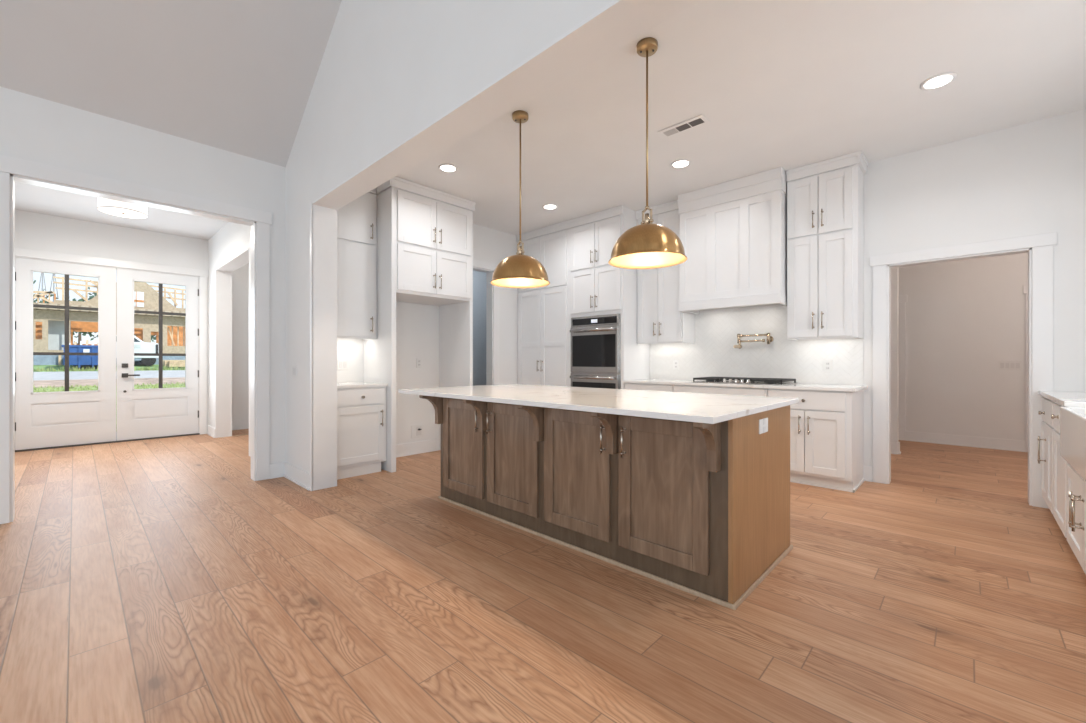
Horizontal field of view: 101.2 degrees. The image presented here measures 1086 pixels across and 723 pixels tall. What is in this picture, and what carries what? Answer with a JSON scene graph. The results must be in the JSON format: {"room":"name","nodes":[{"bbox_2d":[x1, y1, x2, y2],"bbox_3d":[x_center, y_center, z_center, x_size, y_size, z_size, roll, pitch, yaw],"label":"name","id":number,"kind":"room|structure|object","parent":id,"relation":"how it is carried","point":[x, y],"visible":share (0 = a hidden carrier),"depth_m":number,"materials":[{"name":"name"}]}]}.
{"room":"kitchen","nodes":[
{"label":"kitchen","id":0,"kind":"room"},
{"bbox_2d":[15,210,207,432],"bbox_3d":[-6.065,-0.405,6.370,0.150,3.110,2.455,0,0,44],"label":"wall","id":1,"kind":"structure","parent":0,"point":[33,231],"depth_m":6.29,"materials":[{"name":"white paint"}]},
{"bbox_2d":[15,257,115,449],"bbox_3d":[-6.369,-0.092,5.981,0.064,2.440,0.932,0,0,44],"label":"door","id":2,"kind":"structure","parent":1,"relation":"in","point":[63,418],"depth_m":5.95,"materials":[{"name":"white paint"}]},
{"bbox_2d":[15,433,199,451],"bbox_3d":[-6.077,1.140,6.350,0.160,0.020,1.880,0,0,44],"label":"trim","id":3,"kind":"structure","parent":1,"relation":"attached to","point":[194,433],"depth_m":6.20,"materials":[{"name":"brown metal"}]},
{"bbox_2d":[15,248,207,433],"bbox_3d":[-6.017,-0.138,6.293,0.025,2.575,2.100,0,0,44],"label":"trim","id":4,"kind":"structure","parent":1,"relation":"attached to","point":[203,274],"depth_m":6.82,"materials":[{"name":"white paint"}]},
{"bbox_2d":[117,268,198,440],"bbox_3d":[-5.706,-0.092,6.645,0.109,2.440,0.932,0,0,44],"label":"door","id":5,"kind":"structure","parent":1,"relation":"in","point":[152,412],"depth_m":6.61,"materials":[{"name":"white paint"}]},
{"bbox_2d":[0,0,341,166],"bbox_3d":[-1.515,-3.589,-1.350,9.830,3.472,7.155,0,0,44],"label":"vaulted ceiling","id":6,"kind":"structure","parent":0,"point":[235,76],"depth_m":3.44,"materials":[{"name":"grey paint"}]},
{"bbox_2d":[232,263,248,421],"bbox_3d":[-4.449,-0.375,8.283,0.130,3.050,2.545,0,0,44],"label":"wall","id":7,"kind":"structure","parent":0,"point":[240,277],"depth_m":7.51,"materials":[{"name":"white paint"}]},
{"bbox_2d":[232,420,248,429],"bbox_3d":[-4.392,1.080,8.229,0.026,0.140,2.545,0,0,44],"label":"baseboard","id":8,"kind":"structure","parent":7,"relation":"attached to","point":[236,425],"depth_m":7.50,"materials":[{"name":"white paint"}]},
{"bbox_2d":[0,86,516,463],"bbox_3d":[-3.700,-0.410,3.387,0.130,3.120,11.000,0,0,44],"label":"wall","id":9,"kind":"structure","parent":0,"point":[32,128],"depth_m":4.26,"materials":[{"name":"white paint"}]},
{"bbox_2d":[0,155,271,523],"bbox_3d":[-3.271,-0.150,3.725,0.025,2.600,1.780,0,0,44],"label":"trim","id":10,"kind":"structure","parent":9,"relation":"attached to","point":[8,165],"depth_m":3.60,"materials":[{"name":"white paint"}]},
{"bbox_2d":[270,462,284,478],"bbox_3d":[-4.935,1.080,1.978,0.026,0.140,6.855,0,0,44],"label":"baseboard","id":11,"kind":"structure","parent":9,"relation":"attached to","point":[276,469],"depth_m":4.40,"materials":[{"name":"white paint"}]},
{"bbox_2d":[337,359,347,369],"bbox_3d":[-2.187,0.040,4.874,0.009,0.118,0.115,0,0,44],"label":"light switch","id":12,"kind":"object","parent":9,"relation":"attached to","point":[342,364],"visible":1,"depth_m":4.87,"materials":[{"name":"white plastic"}]},
{"bbox_2d":[337,187,376,339],"bbox_3d":[-2.091,-1.067,4.696,0.389,1.663,0.581,0,0,44],"label":"wall cabinet","id":13,"kind":"object","parent":9,"relation":"attached to","point":[356,220],"visible":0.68,"depth_m":4.64,"materials":[{"name":"white paint"}]},
{"bbox_2d":[411,424,423,437],"bbox_3d":[-1.550,0.870,5.527,0.030,0.160,0.175,0,0,44],"label":"water valve box","id":14,"kind":"object","parent":9,"relation":"attached to","point":[417,431],"visible":1,"depth_m":5.53,"materials":[{"name":"white plastic"}]},
{"bbox_2d":[396,438,439,457],"bbox_3d":[-1.660,1.075,5.415,0.026,0.150,0.946,0,0,44],"label":"baseboard","id":15,"kind":"structure","parent":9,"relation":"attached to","point":[406,449],"depth_m":5.52,"materials":[{"name":"white paint"}]},
{"bbox_2d":[416,358,421,367],"bbox_3d":[-1.541,0.025,5.552,0.008,0.118,0.075,0,0,44],"label":"outlet","id":16,"kind":"object","parent":9,"relation":"attached to","point":[418,360],"visible":1,"depth_m":5.55,"materials":[{"name":"white plastic"}]},
{"bbox_2d":[473,259,499,384],"bbox_3d":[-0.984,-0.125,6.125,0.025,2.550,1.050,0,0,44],"label":"trim","id":17,"kind":"structure","parent":9,"relation":"attached to","point":[476,263],"depth_m":6.43,"materials":[{"name":"white paint"}]},
{"bbox_2d":[208,0,613,490],"bbox_3d":[-0.388,-2.075,2.499,13.410,6.450,0.226,0,0,44],"label":"wall","id":18,"kind":"structure","parent":0,"point":[388,69],"depth_m":3.23,"materials":[{"name":"white paint"}]},
{"bbox_2d":[206,425,215,437],"bbox_3d":[-5.112,1.080,6.863,0.550,0.140,0.026,0,0,44],"label":"baseboard","id":19,"kind":"structure","parent":18,"relation":"attached to","point":[211,431],"depth_m":6.82,"materials":[{"name":"white paint"}]},
{"bbox_2d":[216,248,248,437],"bbox_3d":[-4.161,-0.110,6.114,1.860,2.520,0.204,0,0,44],"label":"trim","id":20,"kind":"structure","parent":18,"relation":"attached to","point":[224,272],"depth_m":6.73,"materials":[{"name":"white paint"}]},
{"bbox_2d":[292,365,296,377],"bbox_3d":[-2.380,0.098,4.272,0.120,0.118,0.009,0,0,44],"label":"light switch","id":21,"kind":"object","parent":18,"relation":"attached to","point":[294,367],"visible":1,"depth_m":4.26,"materials":[{"name":"white plastic"}]},
{"bbox_2d":[310,0,700,490],"bbox_3d":[-0.003,-0.128,2.146,5.505,2.555,0.224,0,0,44],"label":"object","id":22,"kind":"structure","parent":18,"relation":"attached to","point":[619,22],"depth_m":2.90,"materials":[{"name":"white paint"}]},
{"bbox_2d":[473,270,485,385],"bbox_3d":[-1.935,-0.375,7.370,0.130,3.050,2.800,0,0,44],"label":"wall","id":23,"kind":"structure","parent":0,"point":[479,278],"depth_m":8.10,"materials":[{"name":"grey paint"}]},
{"bbox_2d":[0,429,1085,722],"bbox_3d":[-0.538,1.210,2.516,13.650,0.120,14.100,0,0,44],"label":"floor","id":24,"kind":"structure","parent":0,"point":[150,580],"depth_m":2.10,"materials":[{"name":"brown wood"}]},
{"bbox_2d":[337,387,385,479],"bbox_3d":[-2.013,0.708,4.622,0.604,0.885,0.581,0,0,44],"label":"base cabinet","id":25,"kind":"object","parent":24,"relation":"on","point":[361,412],"visible":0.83,"depth_m":4.46,"materials":[{"name":"white paint"}]},
{"bbox_2d":[337,382,387,388],"bbox_3d":[-2.024,0.250,4.633,0.573,0.030,0.581,0,0,44],"label":"countertop","id":26,"kind":"structure","parent":25,"relation":"on","point":[344,384],"depth_m":4.51,"materials":[{"name":"white stone"}]},
{"bbox_2d":[364,177,475,472],"bbox_3d":[-1.422,-0.374,5.166,0.709,3.048,1.092,0,0,44],"label":"tall cabinet","id":27,"kind":"object","parent":24,"relation":"on","point":[425,234],"visible":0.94,"depth_m":4.90,"materials":[{"name":"white paint"}]},
{"bbox_2d":[516,221,568,385],"bbox_3d":[0.173,-0.374,6.616,1.018,3.048,0.679,0,0,44],"label":"pantry cabinet","id":28,"kind":"object","parent":24,"relation":"on","point":[542,312],"visible":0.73,"depth_m":6.33,"materials":[{"name":"white paint"}]},
{"bbox_2d":[419,395,792,609],"bbox_3d":[0.264,0.708,3.164,2.434,0.885,1.140,0,0,44],"label":"kitchen island","id":29,"kind":"object","parent":24,"relation":"on","point":[702,510],"visible":0.92,"depth_m":2.48,"materials":[{"name":"brown wood"}]},
{"bbox_2d":[399,384,798,423],"bbox_3d":[0.208,0.250,3.249,2.638,0.030,1.302,0,0,44],"label":"island countertop","id":30,"kind":"structure","parent":29,"relation":"on","point":[678,406],"depth_m":2.65,"materials":[{"name":"white stone"}]},
{"bbox_2d":[759,418,767,433],"bbox_3d":[1.172,0.344,2.371,0.006,0.075,0.130,0,0,44],"label":"outlet plate","id":31,"kind":"object","parent":29,"relation":"attached to","point":[763,422],"depth_m":2.36,"materials":[{"name":"white plastic"}]},
{"bbox_2d":[567,205,649,388],"bbox_3d":[0.860,-0.374,5.960,0.878,3.048,0.679,0,0,44],"label":"tall cabinet","id":32,"kind":"object","parent":24,"relation":"on","point":[596,287],"visible":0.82,"depth_m":5.67,"materials":[{"name":"white paint"}]},
{"bbox_2d":[570,313,620,388],"bbox_3d":[0.815,0.092,5.914,0.796,1.355,0.614,0,0,44],"label":"double wall oven","id":33,"kind":"object","parent":32,"relation":"in","point":[595,340],"visible":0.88,"depth_m":5.69,"materials":[{"name":"silver metal"}]},
{"bbox_2d":[625,383,673,391],"bbox_3d":[1.420,0.708,5.441,0.646,0.885,0.659,0,0,44],"label":"base cabinet","id":34,"kind":"object","parent":24,"relation":"on","point":[630,386],"visible":0.04,"depth_m":5.21,"materials":[{"name":"white paint"}]},
{"bbox_2d":[623,379,866,391],"bbox_3d":[2.044,0.250,4.861,2.348,0.030,0.634,0,0,44],"label":"countertop","id":35,"kind":"structure","parent":34,"relation":"on","point":[799,386],"depth_m":4.43,"materials":[{"name":"white stone"}]},
{"bbox_2d":[692,377,796,384],"bbox_3d":[2.140,0.209,4.771,0.915,0.050,0.510,0,0,44],"label":"gas cooktop","id":36,"kind":"object","parent":35,"relation":"in","point":[737,380],"visible":1,"depth_m":4.65,"materials":[{"name":"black metal"}]},
{"bbox_2d":[674,385,767,396],"bbox_3d":[2.016,0.708,4.880,0.986,0.885,0.648,0,0,44],"label":"base cabinet","id":37,"kind":"object","parent":24,"relation":"on","point":[763,392],"visible":0.05,"depth_m":4.62,"materials":[{"name":"white paint"}]},
{"bbox_2d":[768,388,864,492],"bbox_3d":[2.623,0.708,4.295,0.696,0.885,0.659,0,0,44],"label":"base cabinet","id":38,"kind":"object","parent":24,"relation":"on","point":[826,427],"visible":0.84,"depth_m":4.03,"materials":[{"name":"white paint"}]},
{"bbox_2d":[1037,397,1056,513],"bbox_3d":[3.896,0.708,3.011,0.749,0.885,0.715,0,0,44],"label":"base cabinet","id":39,"kind":"object","parent":24,"relation":"on","point":[1047,428],"visible":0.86,"depth_m":3.22,"materials":[{"name":"white paint"}]},
{"bbox_2d":[1039,391,1085,407],"bbox_3d":[2.963,0.248,2.008,0.716,0.030,3.496,0,0,44],"label":"countertop","id":40,"kind":"structure","parent":39,"relation":"on","point":[1064,398],"depth_m":2.86,"materials":[{"name":"white stone"}]},
{"bbox_2d":[1060,406,1085,480],"bbox_3d":[2.859,0.405,2.010,0.595,0.286,1.015,0,0,44],"label":"farmhouse sink","id":41,"kind":"object","parent":40,"relation":"in","point":[1072,419],"visible":1,"depth_m":2.27,"materials":[{"name":"white ceramic"}]},
{"bbox_2d":[1051,403,1068,537],"bbox_3d":[3.462,0.708,2.547,0.738,0.885,0.551,0,0,44],"label":"base cabinet","id":42,"kind":"object","parent":24,"relation":"on","point":[1059,463],"visible":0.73,"depth_m":2.82,"materials":[{"name":"white paint"}]},
{"bbox_2d":[1067,464,1085,573],"bbox_3d":[2.903,0.850,1.968,0.749,0.600,1.055,0,0,44],"label":"base cabinet","id":43,"kind":"object","parent":24,"relation":"on","point":[1076,485],"visible":0.9,"depth_m":2.27,"materials":[{"name":"white paint"}]},
{"bbox_2d":[15,0,1085,239],"bbox_3d":[0.122,-1.965,5.202,11.000,0.130,9.300,0,0,44],"label":"ceiling","id":44,"kind":"structure","parent":0,"point":[786,84],"depth_m":3.29,"materials":[{"name":"white paint"}]},
{"bbox_2d":[97,197,147,218],"bbox_3d":[-4.907,-1.812,5.215,0.429,0.189,0.429,0,0,44],"label":"drum ceiling light","id":45,"kind":"object","parent":44,"relation":"attached to","point":[111,207],"visible":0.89,"depth_m":5.14,"materials":[{"name":"white fabric"}]},
{"bbox_2d":[438,164,457,171],"bbox_3d":[-0.933,-1.895,4.384,0.190,0.009,0.190,0,0,44],"label":"recessed light","id":46,"kind":"object","parent":44,"relation":"in","point":[443,167],"visible":1,"depth_m":4.37,"materials":[{"name":"white paint"}]},
{"bbox_2d":[490,110,549,287],"bbox_3d":[-0.175,-1.249,3.440,0.460,1.300,0.460,0,0,1],"label":"pendant lamp","id":47,"kind":"object","parent":44,"relation":"hanging from","point":[519,270],"visible":1,"depth_m":3.37,"materials":[{"name":"gold metal"}]},
{"bbox_2d":[542,204,557,209],"bbox_3d":[0.087,-1.895,5.484,0.190,0.009,0.190,0,0,44],"label":"recessed light","id":48,"kind":"object","parent":44,"relation":"in","point":[546,206],"visible":1,"depth_m":5.47,"materials":[{"name":"white paint"}]},
{"bbox_2d":[608,37,686,268],"bbox_3d":[0.625,-1.249,2.678,0.460,1.300,0.460,0,0,-4],"label":"pendant lamp","id":49,"kind":"object","parent":44,"relation":"hanging from","point":[647,245],"visible":1,"depth_m":2.63,"materials":[{"name":"gold metal"}]},
{"bbox_2d":[671,159,690,167],"bbox_3d":[1.325,-1.895,4.290,0.190,0.009,0.190,0,0,44],"label":"recessed light","id":50,"kind":"object","parent":44,"relation":"in","point":[681,163],"visible":1,"depth_m":4.28,"materials":[{"name":"white paint"}]},
{"bbox_2d":[658,114,709,138],"bbox_3d":[1.137,-1.895,3.614,0.380,0.008,0.150,0,0,44],"label":"ceiling vent","id":51,"kind":"object","parent":44,"relation":"in","point":[699,120],"visible":1,"depth_m":3.60,"materials":[{"name":"white metal"}]},
{"bbox_2d":[920,72,956,89],"bbox_3d":[2.681,-1.895,3.026,0.190,0.009,0.190,0,0,44],"label":"recessed light","id":52,"kind":"object","parent":44,"relation":"in","point":[940,80],"visible":1,"depth_m":3.02,"materials":[{"name":"white paint"}]},
{"bbox_2d":[659,109,1085,466],"bbox_3d":[2.552,-0.375,4.910,7.080,3.050,0.130,0,0,44],"label":"wall","id":53,"kind":"structure","parent":0,"point":[1028,179],"depth_m":3.69,"materials":[{"name":"white paint"}]},
{"bbox_2d":[635,200,694,344],"bbox_3d":[1.509,-1.056,5.549,0.624,1.683,0.379,0,0,44],"label":"upper cabinet","id":54,"kind":"object","parent":53,"relation":"attached to","point":[659,320],"visible":0.46,"depth_m":5.41,"materials":[{"name":"white paint"}]},
{"bbox_2d":[678,167,786,313],"bbox_3d":[2.103,-1.234,4.908,1.083,1.328,0.488,0,0,44],"label":"range hood","id":55,"kind":"object","parent":53,"relation":"attached to","point":[733,233],"visible":0.94,"depth_m":4.69,"materials":[{"name":"white paint"}]},
{"bbox_2d":[650,308,862,384],"bbox_3d":[2.251,-0.166,5.102,2.316,0.800,0.007,0,0,44],"label":"backsplash","id":56,"kind":"structure","parent":53,"relation":"attached to","point":[713,353],"depth_m":4.99,"materials":[{"name":"white tile"}]},
{"bbox_2d":[673,360,678,369],"bbox_3d":[1.681,0.050,5.634,0.075,0.118,0.008,0,0,44],"label":"outlet","id":57,"kind":"object","parent":56,"relation":"attached to","point":[675,362],"visible":1,"depth_m":5.63,"materials":[{"name":"white plastic"}]},
{"bbox_2d":[733,333,773,348],"bbox_3d":[2.320,-0.222,4.933,0.386,0.168,0.143,0,0,44],"label":"pot filler","id":58,"kind":"object","parent":56,"relation":"attached to","point":[769,338],"visible":1,"depth_m":4.92,"materials":[{"name":"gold metal"}]},
{"bbox_2d":[823,360,832,371],"bbox_3d":[2.873,0.050,4.499,0.085,0.118,0.008,0,0,44],"label":"outlet","id":59,"kind":"object","parent":56,"relation":"attached to","point":[827,364],"visible":1,"depth_m":4.50,"materials":[{"name":"white plastic"}]},
{"bbox_2d":[786,151,867,340],"bbox_3d":[2.764,-1.056,4.354,0.624,1.683,0.379,0,0,44],"label":"upper cabinet","id":60,"kind":"object","parent":53,"relation":"attached to","point":[825,199],"visible":1,"depth_m":4.24,"materials":[{"name":"white paint"}]},
{"bbox_2d":[863,466,872,481],"bbox_3d":[3.109,1.080,4.272,0.077,0.140,0.026,0,0,44],"label":"baseboard","id":61,"kind":"structure","parent":53,"relation":"attached to","point":[867,470],"depth_m":4.27,"materials":[{"name":"white paint"}]},
{"bbox_2d":[870,232,1056,508],"bbox_3d":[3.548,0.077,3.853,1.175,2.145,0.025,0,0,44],"label":"trim","id":62,"kind":"structure","parent":53,"relation":"attached to","point":[1041,245],"depth_m":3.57,"materials":[{"name":"white paint"}]},
{"bbox_2d":[891,267,898,442],"bbox_3d":[3.701,-0.375,6.225,1.970,3.050,0.120,0,0,44],"label":"wall","id":63,"kind":"structure","parent":0,"point":[894,271],"depth_m":5.52,"materials":[{"name":"white paint"}]},
{"bbox_2d":[891,442,900,453],"bbox_3d":[3.774,1.080,6.138,1.796,0.140,0.146,0,0,44],"label":"baseboard","id":64,"kind":"structure","parent":63,"relation":"attached to","point":[895,447],"depth_m":5.51,"materials":[{"name":"white paint"}]},
{"bbox_2d":[899,253,1027,440],"bbox_3d":[5.554,-0.375,6.263,4.600,3.050,0.130,0,0,44],"label":"wall","id":65,"kind":"structure","parent":0,"point":[964,318],"depth_m":6.03,"materials":[{"name":"white paint"}]},
{"bbox_2d":[899,295,906,439],"bbox_3d":[4.872,0.098,6.805,1.065,2.105,0.025,0,0,44],"label":"trim","id":66,"kind":"structure","parent":65,"relation":"attached to","point":[902,298],"depth_m":6.47,"materials":[{"name":"white paint"}]},
{"bbox_2d":[905,431,1024,451],"bbox_3d":[5.670,1.080,6.044,1.180,0.140,0.026,0,0,44],"label":"baseboard","id":67,"kind":"structure","parent":65,"relation":"attached to","point":[958,440],"depth_m":6.00,"materials":[{"name":"white paint"}]},
{"bbox_2d":[999,361,1021,369],"bbox_3d":[6.008,0.058,5.734,0.195,0.104,0.009,0,0,44],"label":"light switch","id":68,"kind":"object","parent":65,"relation":"attached to","point":[1003,365],"visible":1,"depth_m":5.73,"materials":[{"name":"white plastic"}]},
{"bbox_2d":[1023,285,1027,451],"bbox_3d":[6.479,0.098,5.274,1.095,2.105,0.025,0,0,44],"label":"trim","id":69,"kind":"structure","parent":65,"relation":"attached to","point":[1025,287],"depth_m":5.63,"materials":[{"name":"white paint"}]},
{"label":"outside","id":70,"kind":"structure","parent":0,"visible":0},
{"bbox_2d":[116,390,116,431],"bbox_3d":[-12.139,1.500,15.021,17.700,0.400,85.000,0,0,44],"label":"lawn","id":71,"kind":"structure","parent":70,"point":[116,390],"depth_m":11.60,"materials":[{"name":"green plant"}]},
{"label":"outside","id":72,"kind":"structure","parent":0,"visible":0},
{"bbox_3d":[-47.865,0.300,49.066,53.000,0.700,85.000,0,0,44],"label":"dirt lot","id":73,"kind":"object","parent":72,"visible":0},
{"bbox_2d":[38,272,46,300],"bbox_3d":[-44.833,-4.650,39.926,0.140,9.600,0.598,0,0,44],"label":"utility pole","id":74,"kind":"object","parent":73,"relation":"on","point":[42,274],"visible":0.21,"depth_m":39.91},
{"bbox_2d":[33,280,53,302],"bbox_3d":[-39.901,-3.129,34.779,3.172,6.558,3.539,0,0,0],"label":"tree","id":75,"kind":"object","parent":73,"relation":"on","point":[34,280],"visible":0.04,"depth_m":35.21,"materials":[{"name":"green plant"}]},
{"bbox_2d":[50,274,57,301],"bbox_3d":[-44.357,-4.650,40.426,0.140,9.600,0.598,0,0,44],"label":"utility pole","id":76,"kind":"object","parent":73,"relation":"on","point":[53,274],"visible":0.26,"depth_m":40.39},
{"bbox_2d":[56,294,96,343],"bbox_3d":[-41.747,-2.929,40.089,4.413,6.159,3.749,0,0,24],"label":"tree","id":77,"kind":"object","parent":73,"relation":"on","point":[81,299],"visible":0.03,"depth_m":40.14,"materials":[{"name":"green plant"}]},
{"bbox_2d":[82,287,97,338],"bbox_3d":[-35.342,-3.098,35.507,2.352,6.495,2.489,0,0,44],"label":"tree","id":78,"kind":"object","parent":73,"relation":"on","point":[94,293],"visible":0.04,"depth_m":35.09,"materials":[{"name":"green plant"}]},
{"bbox_2d":[33,276,184,364],"bbox_3d":[-30.690,-2.975,32.009,5.800,6.550,16.600,0,0,44],"label":"house","id":79,"kind":"structure","parent":73,"relation":"on","point":[48,323],"depth_m":31.11,"materials":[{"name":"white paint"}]},
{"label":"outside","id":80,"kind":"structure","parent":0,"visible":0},
{"bbox_2d":[33,377,184,387],"bbox_3d":[-20.862,1.260,23.334,3.200,0.640,85.000,0,0,44],"label":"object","id":81,"kind":"structure","parent":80,"point":[140,381],"depth_m":22.15,"materials":[{"name":"white"}]},
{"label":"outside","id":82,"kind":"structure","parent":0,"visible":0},
{"bbox_2d":[33,365,184,391],"bbox_3d":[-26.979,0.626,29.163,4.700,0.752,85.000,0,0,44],"label":"lawn","id":83,"kind":"structure","parent":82,"point":[55,367],"depth_m":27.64,"materials":[{"name":"green plant"}]},
{"bbox_2d":[61,345,97,368],"bbox_3d":[-27.903,-0.225,27.157,1.850,1.430,1.900,0,0,44],"label":"dumpster","id":84,"kind":"object","parent":83,"relation":"on","point":[80,361],"visible":0.52,"depth_m":26.54,"materials":[{"name":"blue metal"}]},
{"bbox_2d":[116,335,158,365],"bbox_3d":[-28.287,-0.680,29.581,1.530,2.020,4.200,0,0,44],"label":"pickup truck","id":85,"kind":"object","parent":83,"relation":"on","point":[140,346],"visible":0.4,"depth_m":30.07,"materials":[{"name":"white paint"}]},
{"bbox_3d":[-24.811,0.335,30.757,0.240,0.130,1.500,0,0,44],"label":"board","id":86,"kind":"object","parent":83,"relation":"on","visible":0},
{"bbox_2d":[169,363,184,364],"bbox_3d":[-24.811,0.185,30.757,0.240,0.130,1.500,0,0,44],"label":"board","id":87,"kind":"object","parent":86,"relation":"on","point":[169,363],"visible":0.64,"depth_m":30.42,"materials":[{"name":"brown wood"}]},
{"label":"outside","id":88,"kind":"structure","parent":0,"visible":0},
{"bbox_2d":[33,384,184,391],"bbox_3d":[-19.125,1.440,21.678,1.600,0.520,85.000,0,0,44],"label":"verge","id":89,"kind":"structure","parent":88,"point":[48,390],"depth_m":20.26,"materials":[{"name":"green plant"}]},
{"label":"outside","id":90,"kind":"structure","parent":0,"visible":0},
{"bbox_2d":[33,370,184,379],"bbox_3d":[-23.649,0.971,25.990,4.500,0.738,85.000,0,0,44],"label":"road","id":91,"kind":"structure","parent":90,"point":[73,375],"depth_m":24.85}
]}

